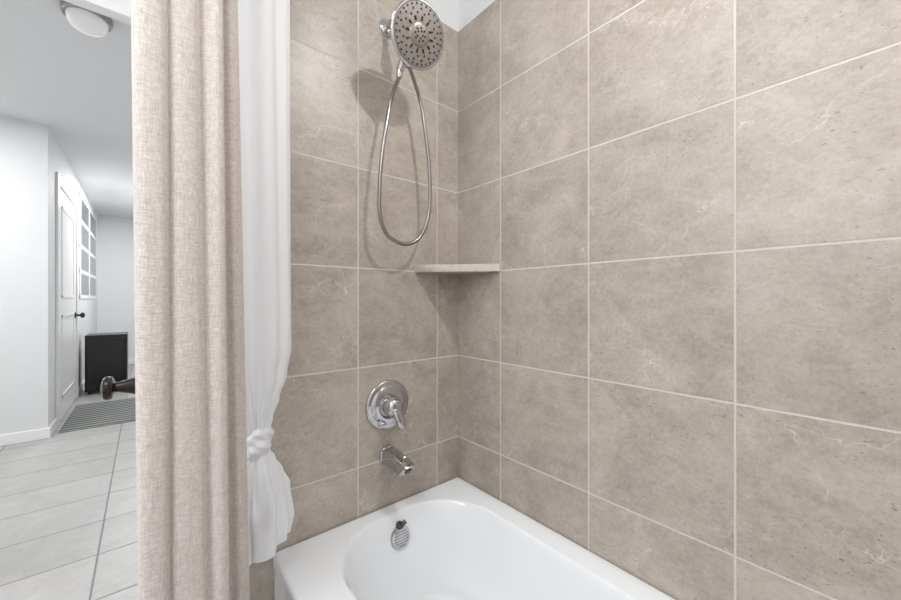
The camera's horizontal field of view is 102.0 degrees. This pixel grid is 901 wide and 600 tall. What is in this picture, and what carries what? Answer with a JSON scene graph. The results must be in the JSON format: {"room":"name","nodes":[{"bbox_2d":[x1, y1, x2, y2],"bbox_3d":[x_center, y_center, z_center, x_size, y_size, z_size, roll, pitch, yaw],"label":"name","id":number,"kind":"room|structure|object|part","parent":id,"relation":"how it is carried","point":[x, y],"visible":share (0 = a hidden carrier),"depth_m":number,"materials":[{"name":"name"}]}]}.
{"room":"bathroom","nodes":[
{"label":"bathroom","id":0,"kind":"room"},
{"bbox_2d":[0,115,50,434],"bbox_3d":[-4.000,-0.150,2.425,1.814,2.540,0.120,0,0,-40],"label":"wall","id":1,"kind":"structure","parent":0,"point":[25,146],"depth_m":2.88,"materials":[{"name":"white paint"}]},
{"bbox_2d":[0,427,49,445],"bbox_3d":[-3.951,1.077,2.379,1.828,0.085,0.014,0,0,-40],"label":"baseboard","id":2,"kind":"structure","parent":1,"relation":"attached to","point":[44,433],"depth_m":2.87,"materials":[{"name":"white paint"}]},
{"bbox_2d":[0,0,132,217],"bbox_3d":[-3.057,-1.470,2.629,3.520,0.100,9.100,0,0,-40],"label":"ceiling","id":3,"kind":"structure","parent":0,"point":[58,76],"depth_m":2.47,"materials":[{"name":"paint"}]},
{"bbox_2d":[60,0,112,37],"bbox_3d":[-1.797,-1.371,1.807,0.188,0.097,0.188,0,0,-40],"label":"ceiling light","id":4,"kind":"object","parent":3,"relation":"attached to","point":[88,22],"visible":0.94,"depth_m":1.77,"materials":[{"name":"silver metal"}]},
{"bbox_2d":[65,7,108,37],"bbox_3d":[-1.797,-1.357,1.807,0.154,0.069,0.154,0,0,-40],"label":"diffuser","id":5,"kind":"object","parent":4,"relation":"attached to","point":[90,23],"depth_m":1.77,"materials":[{"name":"white"}]},
{"bbox_2d":[0,364,137,599],"bbox_3d":[-3.057,1.170,2.629,3.520,0.100,9.100,0,0,-40],"label":"floor","id":6,"kind":"structure","parent":0,"point":[68,500],"depth_m":1.91,"materials":[{"name":"tile"}]},
{"bbox_2d":[58,398,135,432],"bbox_3d":[-3.383,1.114,3.655,0.620,0.012,1.030,0,0,-40],"label":"floor mat","id":7,"kind":"object","parent":6,"relation":"on","point":[98,414],"visible":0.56,"depth_m":3.53,"materials":[{"name":"grey fabric"}]},
{"bbox_2d":[85,332,127,393],"bbox_3d":[-4.274,0.770,4.550,0.375,0.700,0.392,0,0,-40],"label":"base cabinet","id":8,"kind":"object","parent":6,"relation":"on","point":[106,354],"visible":0.77,"depth_m":4.39,"materials":[{"name":"black laminate"}]},
{"bbox_2d":[273,477,674,599],"bbox_3d":[0.251,0.921,0.685,0.705,0.397,1.524,0,0,-40],"label":"bathtub","id":9,"kind":"object","parent":6,"relation":"on","point":[452,539],"visible":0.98,"depth_m":1.16,"materials":[{"name":"white ceramic"}]},
{"bbox_3d":[-0.171,0.802,1.235,0.074,0.075,0.031,0,0,-40],"label":"overflow plate","id":10,"kind":"part","parent":9,"relation":"part of","materials":[{"name":"silver metal"}]},
{"bbox_3d":[-0.166,0.758,1.233,0.031,0.035,0.031,0,0,-40],"label":"trip lever","id":11,"kind":"part","parent":9,"relation":"part of","materials":[{"name":"silver metal"}]},
{"bbox_2d":[51,131,96,422],"bbox_3d":[-4.654,-0.150,4.527,0.114,2.540,3.940,0,0,-40],"label":"wall","id":12,"kind":"structure","parent":0,"point":[59,163],"depth_m":3.53,"materials":[{"name":"white paint"}]},
{"bbox_2d":[48,418,57,436],"bbox_3d":[-3.362,1.077,3.088,0.014,0.085,0.315,0,0,-40],"label":"baseboard","id":13,"kind":"structure","parent":12,"relation":"attached to","point":[54,424],"depth_m":3.07,"materials":[{"name":"white paint"}]},
{"bbox_2d":[55,172,84,425],"bbox_3d":[-3.856,-0.005,3.734,0.088,2.250,1.300,0,0,-40],"label":"door","id":14,"kind":"structure","parent":12,"relation":"in","point":[67,314],"depth_m":3.58,"materials":[{"name":"white paint"}]},
{"bbox_3d":[-4.156,0.170,4.096,0.082,0.068,0.068,0,0,-40],"label":"knob","id":15,"kind":"part","parent":14,"relation":"part of","materials":[{"name":"black metal"}]},
{"bbox_2d":[79,379,84,394],"bbox_3d":[-5.088,1.077,5.144,0.014,0.085,2.435,0,0,-40],"label":"baseboard","id":16,"kind":"structure","parent":12,"relation":"attached to","point":[82,386],"depth_m":4.51,"materials":[{"name":"white paint"}]},
{"bbox_2d":[79,192,96,298],"bbox_3d":[-5.102,-0.660,5.156,0.009,1.280,2.000,0,0,-40],"label":"window","id":17,"kind":"structure","parent":12,"relation":"in","point":[87,220],"depth_m":4.99,"materials":[{"name":"white paint"}]},
{"bbox_2d":[97,215,134,359],"bbox_3d":[-5.536,-0.150,6.423,1.200,2.540,0.100,0,0,-40],"label":"wall","id":18,"kind":"structure","parent":0,"point":[115,237],"depth_m":6.22,"materials":[{"name":"white paint"}]},
{"bbox_2d":[128,359,134,364],"bbox_3d":[-5.489,1.077,6.389,0.972,0.085,0.014,0,0,-40],"label":"baseboard","id":19,"kind":"structure","parent":18,"relation":"attached to","point":[132,361],"depth_m":6.34,"materials":[{"name":"white paint"}]},
{"bbox_2d":[100,376,134,399],"bbox_3d":[-0.958,0.090,1.107,0.120,2.040,0.690,0,0,-40],"label":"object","id":20,"kind":"structure","parent":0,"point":[109,387],"depth_m":0.90,"materials":[{"name":"brown metal"}]},
{"bbox_2d":[249,0,457,599],"bbox_3d":[-0.279,0.009,1.247,0.800,2.221,0.010,0,0,-40],"label":"tiled wall","id":21,"kind":"structure","parent":0,"point":[362,315],"depth_m":1.22,"materials":[{"name":"tile"}]},
{"bbox_2d":[379,17,391,37],"bbox_3d":[-0.183,-0.895,1.239,0.064,0.180,0.125,0,0,-40],"label":"shower arm","id":22,"kind":"object","parent":21,"relation":"attached to","point":[384,24],"visible":0.17,"depth_m":1.27,"materials":[{"name":"silver metal"}]},
{"bbox_3d":[-0.187,-0.940,1.242,0.023,0.060,0.107,0,0,-43],"label":"arm","id":23,"kind":"part","parent":22,"relation":"part of","materials":[{"name":"silver metal"}]},
{"bbox_2d":[377,0,443,245],"bbox_3d":[-0.112,-0.551,1.189,0.234,0.734,0.165,0,0,-40],"label":"shower","id":24,"kind":"object","parent":22,"relation":"attached to","point":[417,33],"visible":1,"depth_m":1.16,"materials":[{"name":"silver metal"}]},
{"bbox_3d":[-0.142,-0.776,1.158,0.065,0.092,0.034,0,0,13],"label":"handle","id":25,"kind":"part","parent":24,"relation":"part of","materials":[{"name":"silver metal"}]},
{"bbox_2d":[365,380,407,429],"bbox_3d":[-0.196,0.368,1.255,0.172,0.172,0.084,0,0,-40],"label":"shower valve","id":26,"kind":"object","parent":21,"relation":"attached to","point":[386,406],"visible":1,"depth_m":1.25,"materials":[{"name":"silver metal"}]},
{"bbox_3d":[-0.179,0.397,1.242,0.050,0.081,0.039,0,0,27],"label":"lever","id":27,"kind":"part","parent":26,"relation":"part of","materials":[{"name":"silver metal"}]},
{"bbox_2d":[379,445,414,475],"bbox_3d":[-0.174,0.545,1.230,0.068,0.068,0.149,0,0,-40],"label":"tub spout","id":28,"kind":"object","parent":21,"relation":"attached to","point":[390,456],"visible":1,"depth_m":1.21,"materials":[{"name":"silver metal"}]},
{"bbox_2d":[415,264,500,274],"bbox_3d":[0.025,-0.117,1.340,0.215,0.028,0.236,0,0,-40],"label":"corner shelf","id":29,"kind":"object","parent":21,"relation":"attached to","point":[453,269],"visible":1,"depth_m":1.34,"materials":[{"name":"stone"}]},
{"bbox_3d":[-0.132,-1.080,0.364,0.174,0.064,1.535,0,0,-40],"label":"curtain rod","id":30,"kind":"object","parent":21,"relation":"attached to","visible":0},
{"bbox_2d":[131,0,249,599],"bbox_3d":[-0.493,-0.003,0.738,0.126,2.125,0.269,0,0,4],"label":"shower curtain","id":31,"kind":"object","parent":30,"relation":"hanging from","point":[192,485],"visible":1,"depth_m":0.66,"materials":[{"name":"fabric"}]},
{"bbox_2d":[238,0,293,565],"bbox_3d":[-0.496,-0.199,0.941,0.184,1.732,0.118,0,0,-40],"label":"curtain liner","id":32,"kind":"object","parent":30,"relation":"hanging from","point":[263,25],"visible":0.67,"depth_m":0.91,"materials":[{"name":"white fabric"}]},
{"bbox_2d":[425,0,457,31],"bbox_3d":[-0.568,-0.150,1.487,0.955,2.540,0.730,0,0,-40],"label":"wall","id":33,"kind":"structure","parent":0,"point":[447,10],"depth_m":1.48,"materials":[{"name":"white paint"}]},
{"bbox_2d":[63,0,130,24],"bbox_3d":[-1.504,-1.105,1.148,0.915,0.090,0.055,0,0,-40],"label":"door frame","id":34,"kind":"structure","parent":33,"relation":"attached to","point":[120,10],"depth_m":1.34,"materials":[{"name":"white paint"}]},
{"bbox_2d":[458,0,494,31],"bbox_3d":[0.390,-0.150,1.174,0.110,2.540,2.440,0,0,-40],"label":"wall","id":35,"kind":"structure","parent":0,"point":[468,10],"depth_m":1.46,"materials":[{"name":"white paint"}]},
{"bbox_2d":[458,0,900,599],"bbox_3d":[0.523,0.009,0.921,0.010,2.221,1.540,0,0,-40],"label":"tiled wall","id":36,"kind":"structure","parent":0,"point":[681,361],"depth_m":0.86,"materials":[{"name":"tile"}]}
]}

